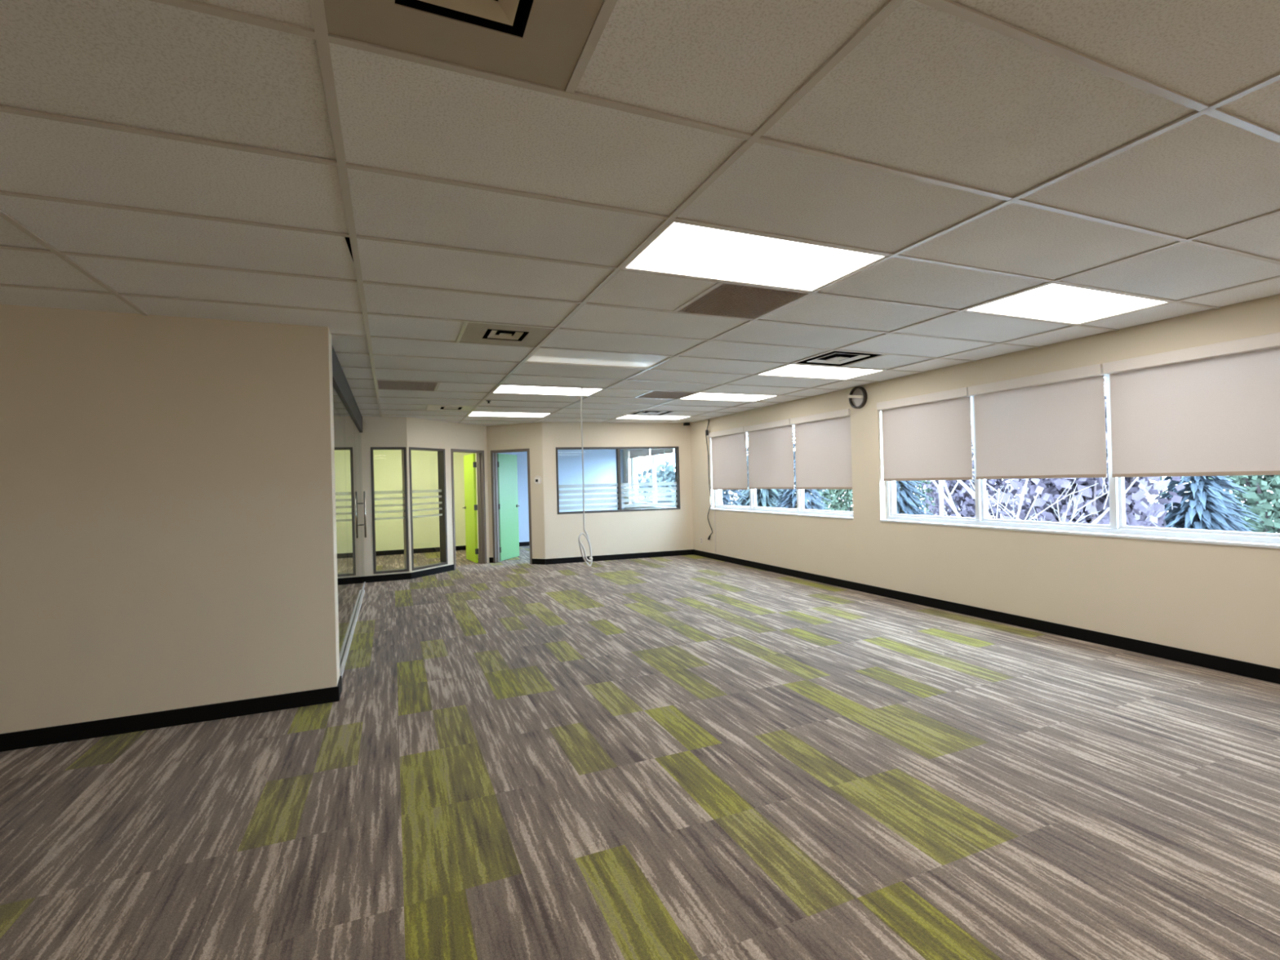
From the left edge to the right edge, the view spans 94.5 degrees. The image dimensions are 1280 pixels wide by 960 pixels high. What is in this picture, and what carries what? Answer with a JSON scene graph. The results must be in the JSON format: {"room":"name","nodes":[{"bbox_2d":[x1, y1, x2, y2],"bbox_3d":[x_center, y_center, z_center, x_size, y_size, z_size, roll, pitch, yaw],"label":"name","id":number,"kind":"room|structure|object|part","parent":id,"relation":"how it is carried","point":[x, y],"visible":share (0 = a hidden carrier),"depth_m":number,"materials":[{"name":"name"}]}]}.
{"room":"empty office","nodes":[
{"label":"empty office","id":0,"kind":"room"},
{"bbox_2d":[0,304,339,733],"bbox_3d":[-3.380,0.132,3.540,2.760,2.763,0.240,-1,0,-23],"label":"wall","id":1,"kind":"structure","parent":0,"point":[168,517],"depth_m":3.60,"materials":[{"name":"beige paint"}]},
{"bbox_2d":[0,686,339,751],"bbox_3d":[-3.291,1.462,3.422,2.772,0.097,0.012,-1,0,-23],"label":"baseboard","id":2,"kind":"structure","parent":1,"relation":"attached to","point":[138,722],"depth_m":3.58,"materials":[{"name":"black rubber"}]},
{"bbox_2d":[344,408,410,576],"bbox_3d":[-5.158,0.190,8.557,3.360,2.763,0.120,-1,0,-23],"label":"wall","id":3,"kind":"structure","parent":0,"point":[377,431],"depth_m":8.95,"materials":[{"name":"beige paint"}]},
{"bbox_2d":[362,573,410,582],"bbox_3d":[-5.098,1.521,8.493,3.360,0.097,0.012,-1,0,-23],"label":"baseboard","id":4,"kind":"structure","parent":3,"relation":"attached to","point":[402,575],"depth_m":9.01,"materials":[{"name":"black rubber"}]},
{"bbox_2d":[370,447,408,573],"bbox_3d":[-3.847,0.458,9.103,0.502,1.920,0.132,-1,0,-23],"label":"window","id":5,"kind":"structure","parent":3,"relation":"in","point":[404,449],"depth_m":9.04,"materials":[{"name":"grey metal"}]},
{"bbox_2d":[401,417,489,572],"bbox_3d":[-3.243,0.145,10.027,0.120,2.763,1.876,-2,0,25],"label":"wall","id":6,"kind":"structure","parent":0,"point":[420,433],"depth_m":9.92,"materials":[{"name":"beige paint"}]},
{"bbox_2d":[408,447,448,570],"bbox_3d":[-3.455,0.447,9.556,0.132,1.923,0.771,-2,0,25],"label":"window","id":7,"kind":"structure","parent":6,"relation":"in","point":[441,452],"depth_m":9.86,"materials":[{"name":"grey metal"}]},
{"bbox_2d":[410,564,454,578],"bbox_3d":[-3.345,1.479,9.575,0.012,0.097,0.948,-2,0,25],"label":"baseboard","id":8,"kind":"structure","parent":6,"relation":"attached to","point":[451,567],"depth_m":9.54,"materials":[{"name":"black rubber"}]},
{"bbox_2d":[450,448,486,569],"bbox_3d":[-3.081,0.496,10.741,0.541,2.054,1.451,-1,0,-5],"label":"door","id":9,"kind":"structure","parent":6,"relation":"in","point":[470,464],"depth_m":10.78,"materials":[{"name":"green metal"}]},
{"bbox_2d":[471,453,479,552],"bbox_3d":[-3.260,0.151,12.151,0.060,2.763,2.520,-1,0,-23],"label":"wall partition","id":10,"kind":"structure","parent":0,"point":[472,453],"depth_m":12.57,"materials":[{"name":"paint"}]},
{"bbox_2d":[373,448,624,551],"bbox_3d":[-3.103,0.150,13.507,5.820,2.763,0.140,-1,0,-23],"label":"wall","id":11,"kind":"structure","parent":0,"point":[388,474],"depth_m":12.87,"materials":[{"name":"paint"}]},
{"bbox_2d":[375,545,466,555],"bbox_3d":[-4.655,1.521,12.777,2.090,0.097,0.012,-1,0,-23],"label":"baseboard","id":12,"kind":"structure","parent":11,"relation":"attached to","point":[464,547],"depth_m":12.71,"materials":[{"name":"black rubber"}]},
{"bbox_2d":[519,541,529,546],"bbox_3d":[-1.960,1.454,13.886,3.480,0.097,0.012,-1,0,-23],"label":"baseboard","id":13,"kind":"structure","parent":11,"relation":"attached to","point":[521,544],"depth_m":13.59,"materials":[{"name":"black rubber"}]},
{"bbox_2d":[486,420,545,559],"bbox_3d":[-2.221,0.120,10.681,1.184,2.763,0.120,-2,0,22],"label":"wall","id":14,"kind":"structure","parent":0,"point":[527,435],"depth_m":10.49,"materials":[{"name":"beige paint"}]},
{"bbox_2d":[488,557,493,562],"bbox_3d":[-2.719,1.466,10.825,0.088,0.097,0.012,-2,0,22],"label":"baseboard","id":15,"kind":"structure","parent":14,"relation":"attached to","point":[491,559],"depth_m":10.82,"materials":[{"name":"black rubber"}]},
{"bbox_2d":[490,448,532,564],"bbox_3d":[-2.412,0.479,10.992,0.682,2.054,1.286,-1,0,-23],"label":"door","id":16,"kind":"structure","parent":14,"relation":"in","point":[504,467],"depth_m":11.07,"materials":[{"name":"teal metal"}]},
{"bbox_2d":[533,475,542,484],"bbox_3d":[-1.808,0.000,10.430,0.156,0.156,0.034,-2,0,22],"label":"thermostat","id":17,"kind":"object","parent":14,"relation":"attached to","point":[537,479],"visible":1,"depth_m":10.42,"materials":[{"name":"white plastic"}]},
{"bbox_2d":[532,558,545,564],"bbox_3d":[-1.789,1.441,10.442,0.269,0.097,0.012,-2,0,22],"label":"baseboard","id":18,"kind":"structure","parent":14,"relation":"attached to","point":[542,562],"depth_m":10.43,"materials":[{"name":"black rubber"}]},
{"bbox_2d":[542,407,693,559],"bbox_3d":[-0.374,0.073,10.895,2.824,2.763,0.120,-1,0,-18],"label":"wall","id":19,"kind":"structure","parent":0,"point":[611,533],"depth_m":10.80,"materials":[{"name":"beige paint"}]},
{"bbox_2d":[555,446,680,514],"bbox_3d":[-0.384,-0.011,10.892,2.343,1.188,0.132,-1,0,-18],"label":"window","id":20,"kind":"structure","parent":19,"relation":"in","point":[619,500],"depth_m":10.86,"materials":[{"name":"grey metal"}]},
{"bbox_2d":[545,549,693,564],"bbox_3d":[-0.319,1.404,10.828,2.824,0.097,0.012,-1,0,-18],"label":"baseboard","id":21,"kind":"structure","parent":19,"relation":"attached to","point":[689,552],"depth_m":10.81,"materials":[{"name":"black rubber"}]},
{"bbox_2d":[0,0,1279,426],"bbox_3d":[-0.916,-1.249,4.388,9.338,0.405,19.006,-1,0,-23],"label":"ceiling","id":22,"kind":"structure","parent":0,"point":[234,160],"depth_m":2.11,"materials":[{"name":"tile"}]},
{"bbox_2d":[377,378,437,391],"bbox_3d":[-2.484,-1.037,6.313,0.582,0.064,0.582,-1,0,-23],"label":"ceiling vent","id":23,"kind":"object","parent":22,"relation":"in","point":[382,384],"visible":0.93,"depth_m":6.32,"materials":[{"name":"grey metal"}]},
{"bbox_2d":[427,405,474,411],"bbox_3d":[-2.630,-1.050,8.235,0.582,0.104,0.582,-1,0,-23],"label":"ceiling vent","id":24,"kind":"object","parent":22,"relation":"in","point":[459,408],"visible":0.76,"depth_m":8.29,"materials":[{"name":"white metal"}]},
{"bbox_2d":[323,0,604,89],"bbox_3d":[-0.364,-1.126,1.253,0.582,0.104,0.582,-1,0,-23],"label":"ceiling vent","id":25,"kind":"object","parent":22,"relation":"in","point":[540,42],"visible":1,"depth_m":1.42,"materials":[{"name":"beige metal"}]},
{"bbox_2d":[459,322,553,346],"bbox_3d":[-0.980,-1.102,4.300,0.582,0.104,0.582,-1,0,-23],"label":"ceiling vent","id":26,"kind":"object","parent":22,"relation":"in","point":[482,333],"visible":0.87,"depth_m":4.33,"materials":[{"name":"beige metal"}]},
{"bbox_2d":[467,405,551,417],"bbox_3d":[-2.022,-1.062,9.151,1.187,0.107,0.582,-1,0,-23],"label":"ceiling light","id":27,"kind":"object","parent":22,"relation":"attached to","point":[472,414],"visible":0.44,"depth_m":9.17,"materials":[{"name":"white plastic"}]},
{"bbox_3d":[-2.021,-1.020,9.151,1.187,0.022,0.582,-1,0,-23],"label":"frame","id":28,"kind":"part","parent":27,"relation":"part of","materials":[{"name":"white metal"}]},
{"bbox_2d":[469,411,550,417],"bbox_3d":[-2.021,-1.015,9.151,1.163,0.004,0.558,-1,0,-23],"label":"diffuser","id":29,"kind":"object","parent":27,"relation":"attached to","point":[473,414],"depth_m":9.17,"materials":[{"name":"white plastic"}]},
{"bbox_2d":[492,384,602,395],"bbox_3d":[-1.080,-1.093,6.902,1.187,0.107,0.582,-1,0,-23],"label":"ceiling light","id":30,"kind":"object","parent":22,"relation":"attached to","point":[501,388],"visible":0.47,"depth_m":6.91,"materials":[{"name":"white plastic"}]},
{"bbox_2d":[566,387,592,566],"bbox_3d":[-0.717,-0.030,6.893,0.179,2.035,0.481,-1,0,-23],"label":"cable","id":31,"kind":"object","parent":22,"relation":"hanging from","point":[581,389],"visible":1,"depth_m":6.70,"materials":[{"name":"plastic"}]},
{"bbox_3d":[-0.645,-0.236,6.708,0.030,1.628,0.016,-1,0,-23],"label":"cord","id":32,"kind":"part","parent":31,"relation":"part of","materials":[{"name":"plastic"}]},
{"bbox_2d":[524,348,671,368],"bbox_3d":[-0.373,-1.115,5.216,1.187,0.107,0.582,-1,0,-23],"label":"ceiling light","id":33,"kind":"object","parent":22,"relation":"attached to","point":[548,356],"visible":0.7,"depth_m":5.22,"materials":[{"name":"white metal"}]},
{"bbox_2d":[630,404,673,415],"bbox_3d":[0.180,-1.118,9.414,0.582,0.106,0.582,-1,0,-23],"label":"ceiling vent","id":34,"kind":"object","parent":22,"relation":"in","point":[642,412],"visible":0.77,"depth_m":9.60,"materials":[{"name":"white metal"}]},
{"bbox_3d":[0.181,-1.068,9.414,0.582,0.005,0.582,-1,0,-23],"label":"panel","id":35,"kind":"part","parent":34,"relation":"part of","materials":[{"name":"white metal"}]},
{"bbox_2d":[616,413,690,419],"bbox_3d":[0.226,-1.118,10.094,1.187,0.107,0.582,-1,0,-23],"label":"ceiling light","id":36,"kind":"object","parent":22,"relation":"attached to","point":[634,417],"visible":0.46,"depth_m":10.12,"materials":[{"name":"white plastic"}]},
{"bbox_2d":[637,391,695,399],"bbox_3d":[0.326,-1.107,7.492,0.582,0.064,0.582,-1,0,-23],"label":"ceiling vent","id":37,"kind":"object","parent":22,"relation":"in","point":[655,394],"visible":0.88,"depth_m":7.51,"materials":[{"name":"grey metal"}]},
{"bbox_2d":[705,419,712,539],"bbox_3d":[1.231,-0.003,10.586,0.078,2.161,0.191,-1,0,-2],"label":"cable","id":38,"kind":"object","parent":22,"relation":"hanging from","point":[706,431],"visible":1,"depth_m":10.59,"materials":[{"name":"black plastic"}]},
{"bbox_2d":[680,392,776,401],"bbox_3d":[1.168,-1.148,7.845,1.187,0.107,0.582,-1,0,-23],"label":"ceiling light","id":39,"kind":"object","parent":22,"relation":"attached to","point":[700,396],"visible":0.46,"depth_m":7.86,"materials":[{"name":"white plastic"}]},
{"bbox_2d":[677,283,808,319],"bbox_3d":[0.615,-1.124,3.647,0.582,0.064,0.582,-1,0,-23],"label":"ceiling vent","id":40,"kind":"object","parent":22,"relation":"in","point":[727,300],"visible":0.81,"depth_m":3.63,"materials":[{"name":"brown metal"}]},
{"bbox_2d":[622,221,887,291],"bbox_3d":[0.570,-1.145,2.967,1.187,0.107,0.582,-1,0,-23],"label":"ceiling light","id":41,"kind":"object","parent":22,"relation":"attached to","point":[682,249],"visible":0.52,"depth_m":2.93,"materials":[{"name":"white plastic"}]},
{"bbox_2d":[758,364,882,379],"bbox_3d":[1.875,-1.171,6.159,1.187,0.107,0.582,-1,0,-23],"label":"ceiling light","id":42,"kind":"object","parent":22,"relation":"attached to","point":[790,371],"visible":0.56,"depth_m":6.17,"materials":[{"name":"white plastic"}]},
{"bbox_2d":[793,351,884,366],"bbox_3d":[1.830,-1.171,5.479,0.582,0.106,0.582,-1,0,-23],"label":"ceiling vent","id":43,"kind":"object","parent":22,"relation":"in","point":[834,358],"visible":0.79,"depth_m":5.66,"materials":[{"name":"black metal"}]},
{"bbox_2d":[964,283,1169,324],"bbox_3d":[2.817,-1.201,3.910,1.187,0.107,0.582,-1,0,-23],"label":"ceiling light","id":44,"kind":"object","parent":22,"relation":"attached to","point":[1053,302],"visible":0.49,"depth_m":3.89,"materials":[{"name":"white plastic"}]},
{"bbox_2d":[0,546,1279,959],"bbox_3d":[-0.560,1.593,4.396,8.956,0.300,19.965,-1,0,-23],"label":"floor","id":45,"kind":"structure","parent":0,"point":[692,757],"depth_m":2.68,"materials":[{"name":"grey carpet"}]},
{"bbox_2d":[331,344,366,676],"bbox_3d":[-3.182,0.267,6.535,0.136,2.496,5.135,-1,0,-23],"label":"glass wall","id":46,"kind":"structure","parent":45,"relation":"on","point":[347,415],"depth_m":5.78,"materials":[{"name":"clear glass"}]},
{"bbox_2d":[337,675,342,697],"bbox_3d":[-2.068,1.431,4.072,0.012,0.097,0.240,-1,0,-23],"label":"baseboard","id":47,"kind":"structure","parent":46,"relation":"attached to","point":[340,682],"depth_m":4.08,"materials":[{"name":"black rubber"}]},
{"bbox_3d":[-2.515,0.350,4.951,0.008,2.240,1.690,-1,0,-23],"label":"glass pane","id":48,"kind":"part","parent":46,"relation":"part of","materials":[{"name":"clear glass"}]},
{"bbox_3d":[-3.171,0.371,6.516,0.008,2.240,1.697,-1,0,-23],"label":"glass pane","id":49,"kind":"part","parent":46,"relation":"part of","materials":[{"name":"clear glass"}]},
{"bbox_3d":[-3.712,0.389,7.807,0.008,2.240,1.097,-1,0,-23],"label":"glass pane","id":50,"kind":"part","parent":46,"relation":"part of","materials":[{"name":"clear glass"}]},
{"bbox_3d":[-4.047,0.402,8.605,0.008,2.246,0.622,-1,0,-23],"label":"fixed glass pane","id":51,"kind":"part","parent":46,"relation":"part of","materials":[{"name":"clear glass"}]},
{"bbox_3d":[-3.850,0.480,8.234,0.064,0.645,0.025,-1,0,-23],"label":"pull handle","id":52,"kind":"part","parent":46,"relation":"part of","materials":[{"name":"metal"}]},
{"bbox_2d":[622,293,1279,668],"bbox_3d":[3.271,-0.034,6.151,0.250,2.763,18.640,-1,0,-23],"label":"wall","id":53,"kind":"structure","parent":0,"point":[1218,600],"depth_m":5.28,"materials":[{"name":"beige paint"}]},
{"bbox_2d":[626,448,649,457],"bbox_3d":[-0.040,-0.668,13.734,0.090,0.271,1.214,-1,0,-23],"label":"roller blind","id":54,"kind":"object","parent":53,"relation":"attached to","point":[633,453],"visible":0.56,"depth_m":13.77,"materials":[{"name":"grey fabric"}]},
{"bbox_2d":[631,454,675,507],"bbox_3d":[0.376,-0.103,12.941,0.192,1.403,3.008,-1,0,-23],"label":"window","id":55,"kind":"structure","parent":53,"relation":"in","point":[653,457],"depth_m":13.18,"materials":[{"name":"white plastic"}]},
{"bbox_3d":[0.080,-0.103,13.765,0.040,1.295,1.161,-1,0,-23],"label":"sash","id":56,"kind":"part","parent":55,"relation":"part of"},
{"bbox_3d":[0.550,-0.118,12.645,0.040,1.295,1.172,-1,0,-23],"label":"sash","id":57,"kind":"part","parent":55,"relation":"part of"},
{"bbox_3d":[0.352,0.588,12.922,0.102,0.022,3.008,-1,0,-23],"label":"sill","id":58,"kind":"part","parent":55,"relation":"part of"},
{"bbox_2d":[649,448,673,455],"bbox_3d":[0.434,-0.683,12.604,0.090,0.271,1.204,-1,0,-23],"label":"roller blind","id":59,"kind":"object","parent":53,"relation":"attached to","point":[653,451],"visible":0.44,"depth_m":12.67,"materials":[{"name":"grey fabric"}]},
{"bbox_2d":[714,510,715,553],"bbox_3d":[1.330,0.912,10.482,0.014,0.775,0.020,-1,0,-23],"label":"cable","id":60,"kind":"object","parent":53,"relation":"attached to","point":[714,510],"visible":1,"depth_m":10.48,"materials":[{"name":"plastic"}]},
{"bbox_2d":[707,426,747,489],"bbox_3d":[1.492,-0.343,10.101,0.090,1.018,1.161,-1,0,-23],"label":"roller blind","id":61,"kind":"object","parent":53,"relation":"attached to","point":[729,446],"visible":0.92,"depth_m":10.06,"materials":[{"name":"beige fabric"}]},
{"bbox_2d":[743,418,795,488],"bbox_3d":[1.953,-0.365,9.002,0.090,1.004,1.190,-1,0,-23],"label":"roller blind","id":62,"kind":"object","parent":53,"relation":"attached to","point":[770,444],"visible":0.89,"depth_m":8.96,"materials":[{"name":"beige fabric"}]},
{"bbox_2d":[710,488,853,519],"bbox_3d":[2.018,-0.173,9.024,0.192,1.368,3.573,-1,0,-23],"label":"window","id":63,"kind":"structure","parent":53,"relation":"in","point":[800,510],"depth_m":8.68,"materials":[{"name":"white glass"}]},
{"bbox_3d":[1.602,-0.169,10.133,0.040,1.260,1.108,-1,0,-23],"label":"sash","id":64,"kind":"part","parent":63,"relation":"part of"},
{"bbox_3d":[2.059,-0.183,9.044,0.040,1.260,1.158,-1,0,-23],"label":"sash","id":65,"kind":"part","parent":63,"relation":"part of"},
{"bbox_3d":[1.993,0.500,9.005,0.102,0.022,3.573,-1,0,-23],"label":"sill","id":66,"kind":"part","parent":63,"relation":"part of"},
{"bbox_3d":[2.516,-0.198,7.953,0.040,1.260,1.113,-1,0,-23],"label":"sash","id":67,"kind":"part","parent":63,"relation":"part of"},
{"bbox_2d":[790,408,852,488],"bbox_3d":[2.414,-0.379,7.901,0.090,1.006,1.166,-1,0,-23],"label":"roller blind","id":68,"kind":"object","parent":53,"relation":"attached to","point":[823,442],"visible":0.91,"depth_m":7.87,"materials":[{"name":"white fabric"}]},
{"bbox_2d":[847,386,867,408],"bbox_3d":[2.643,-1.002,7.192,0.058,0.264,0.270,-1,0,-23],"label":"round wall fixture","id":69,"kind":"object","parent":53,"relation":"attached to","point":[858,396],"visible":1,"depth_m":7.18,"materials":[{"name":"black metal"}]},
{"bbox_2d":[693,549,1279,684],"bbox_3d":[3.901,1.278,4.386,0.012,0.097,14.930,-1,0,-23],"label":"baseboard","id":70,"kind":"structure","parent":53,"relation":"attached to","point":[1267,673],"depth_m":5.12,"materials":[{"name":"black rubber"}]},
{"bbox_2d":[880,373,1279,548],"bbox_3d":[3.572,-0.223,5.315,0.192,1.368,3.588,-1,0,-23],"label":"window","id":71,"kind":"structure","parent":53,"relation":"in","point":[1117,528],"depth_m":4.78,"materials":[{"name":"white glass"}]},
{"bbox_2d":[876,386,973,480],"bbox_3d":[3.045,-0.452,6.393,0.090,0.916,1.174,-1,0,-23],"label":"roller blind","id":72,"kind":"object","parent":71,"relation":"attached to","point":[926,437],"visible":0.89,"depth_m":6.33,"materials":[{"name":"white fabric"}]},
{"bbox_3d":[3.156,-0.218,6.427,0.040,1.260,1.116,-1,0,-23],"label":"sash","id":73,"kind":"part","parent":71,"relation":"part of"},
{"bbox_2d":[968,364,1106,479],"bbox_3d":[3.506,-0.469,5.292,0.090,0.912,1.180,-1,0,-23],"label":"roller blind","id":74,"kind":"object","parent":71,"relation":"attached to","point":[1051,424],"visible":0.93,"depth_m":5.21,"materials":[{"name":"white fabric"}]},
{"bbox_3d":[3.613,-0.233,5.337,0.040,1.260,1.153,-1,0,-23],"label":"sash","id":75,"kind":"part","parent":71,"relation":"part of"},
{"bbox_3d":[3.548,0.451,5.296,0.102,0.022,3.588,-1,0,-23],"label":"sill","id":76,"kind":"part","parent":71,"relation":"part of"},
{"bbox_3d":[3.610,-0.233,5.331,0.070,1.350,3.580,-1,0,-23],"label":"frame","id":77,"kind":"part","parent":71,"relation":"part of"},
{"bbox_2d":[1102,332,1279,477],"bbox_3d":[3.968,-0.483,4.190,0.090,0.912,1.178,-1,0,-23],"label":"roller blind","id":78,"kind":"object","parent":71,"relation":"attached to","point":[1214,409],"visible":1,"depth_m":4.20,"materials":[{"name":"white fabric"}]},
{"bbox_3d":[4.072,-0.248,4.242,0.040,1.260,1.125,-1,0,-23],"label":"sash","id":79,"kind":"part","parent":71,"relation":"part of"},
{"label":"outside","id":80,"kind":"structure","parent":0,"visible":0},
{"bbox_2d":[731,493,1276,533],"bbox_3d":[57.701,4.341,63.802,144.200,0.100,210.000,-1,0,-23],"label":"ground","id":81,"kind":"structure","parent":80,"point":[1020,495],"depth_m":104.56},
{"bbox_2d":[638,478,646,497],"bbox_3d":[-0.477,2.816,62.914,7.200,5.950,8.800,-1,0,-23],"label":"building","id":82,"kind":"structure","parent":81,"relation":"on","point":[642,479],"depth_m":58.60,"materials":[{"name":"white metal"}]},
{"bbox_2d":[637,460,675,502],"bbox_3d":[1.373,2.250,35.964,3.466,6.855,3.486,-1,0,1],"label":"leafy tree","id":83,"kind":"object","parent":81,"relation":"on","point":[668,473],"visible":0.32,"depth_m":35.34,"materials":[{"name":"grey plant"}]},
{"bbox_2d":[722,489,746,506],"bbox_3d":[1.947,2.104,13.861,3.161,7.002,3.005,-1,0,-23],"label":"conifer tree","id":84,"kind":"object","parent":81,"relation":"on","point":[726,500],"visible":0.03,"depth_m":13.69,"materials":[{"name":"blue plant"}]},
{"bbox_2d":[728,438,785,507],"bbox_3d":[4.862,1.665,23.531,5.761,8.829,5.588,-1,0,-23],"label":"conifer tree","id":85,"kind":"object","parent":81,"relation":"on","point":[765,497],"visible":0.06,"depth_m":22.77,"materials":[{"name":"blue plant"}]},
{"bbox_2d":[773,426,832,510],"bbox_3d":[4.660,1.985,16.838,3.921,7.486,3.994,-1,0,-23],"label":"conifer tree","id":86,"kind":"object","parent":81,"relation":"on","point":[812,501],"visible":0.05,"depth_m":16.59,"materials":[{"name":"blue plant"}]},
{"bbox_2d":[794,484,853,511],"bbox_3d":[9.122,1.554,27.618,4.911,7.804,4.838,-1,0,-23],"label":"leafy tree","id":87,"kind":"object","parent":81,"relation":"on","point":[842,501],"visible":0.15,"depth_m":26.67,"materials":[{"name":"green plant"}]},
{"bbox_2d":[895,480,936,515],"bbox_3d":[8.121,1.573,18.783,4.362,8.035,4.277,-1,0,-23],"label":"conifer tree","id":88,"kind":"object","parent":81,"relation":"on","point":[906,500],"visible":0.02,"depth_m":18.24,"materials":[{"name":"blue plant"}]},
{"bbox_2d":[912,480,955,515],"bbox_3d":[14.409,1.381,29.587,4.679,7.886,4.593,-1,0,-23],"label":"leafy tree","id":89,"kind":"object","parent":81,"relation":"on","point":[928,482],"visible":0.08,"depth_m":29.10,"materials":[{"name":"green plant"}]},
{"bbox_2d":[938,480,944,515],"bbox_3d":[8.056,1.982,16.642,0.231,6.940,1.380,-1,0,-19],"label":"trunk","id":90,"kind":"object","parent":81,"relation":"on","point":[940,482],"visible":0.02,"depth_m":16.00,"materials":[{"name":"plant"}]},
{"bbox_2d":[916,419,1026,519],"bbox_3d":[12.324,0.842,21.837,4.075,9.031,3.957,-2,0,15],"label":"leafy tree","id":91,"kind":"object","parent":81,"relation":"on","point":[965,502],"visible":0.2,"depth_m":21.27,"materials":[{"name":"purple plant"}]},
{"bbox_2d":[932,397,1138,524],"bbox_3d":[5.112,0.867,9.935,4.869,9.295,6.978,-1,0,-23],"label":"bare tree","id":92,"kind":"object","parent":81,"relation":"on","point":[951,504],"visible":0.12,"depth_m":9.61,"materials":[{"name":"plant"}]},
{"bbox_2d":[988,378,1185,527],"bbox_3d":[8.504,1.307,11.388,3.086,8.246,3.100,-1,0,-23],"label":"shrub","id":93,"kind":"object","parent":81,"relation":"on","point":[1140,513],"visible":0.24,"depth_m":10.78,"materials":[{"name":"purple plant"}]},
{"bbox_2d":[1152,475,1261,532],"bbox_3d":[13.724,1.675,14.560,4.206,7.751,4.112,-1,0,-23],"label":"conifer tree","id":94,"kind":"object","parent":81,"relation":"on","point":[1209,506],"visible":0.12,"depth_m":14.10,"materials":[{"name":"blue plant"}]},
{"bbox_2d":[1155,475,1279,533],"bbox_3d":[16.952,1.059,15.694,5.247,8.326,5.197,-1,0,-23],"label":"leafy tree","id":95,"kind":"object","parent":81,"relation":"on","point":[1261,500],"visible":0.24,"depth_m":15.13,"materials":[{"name":"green plant"}]}
]}

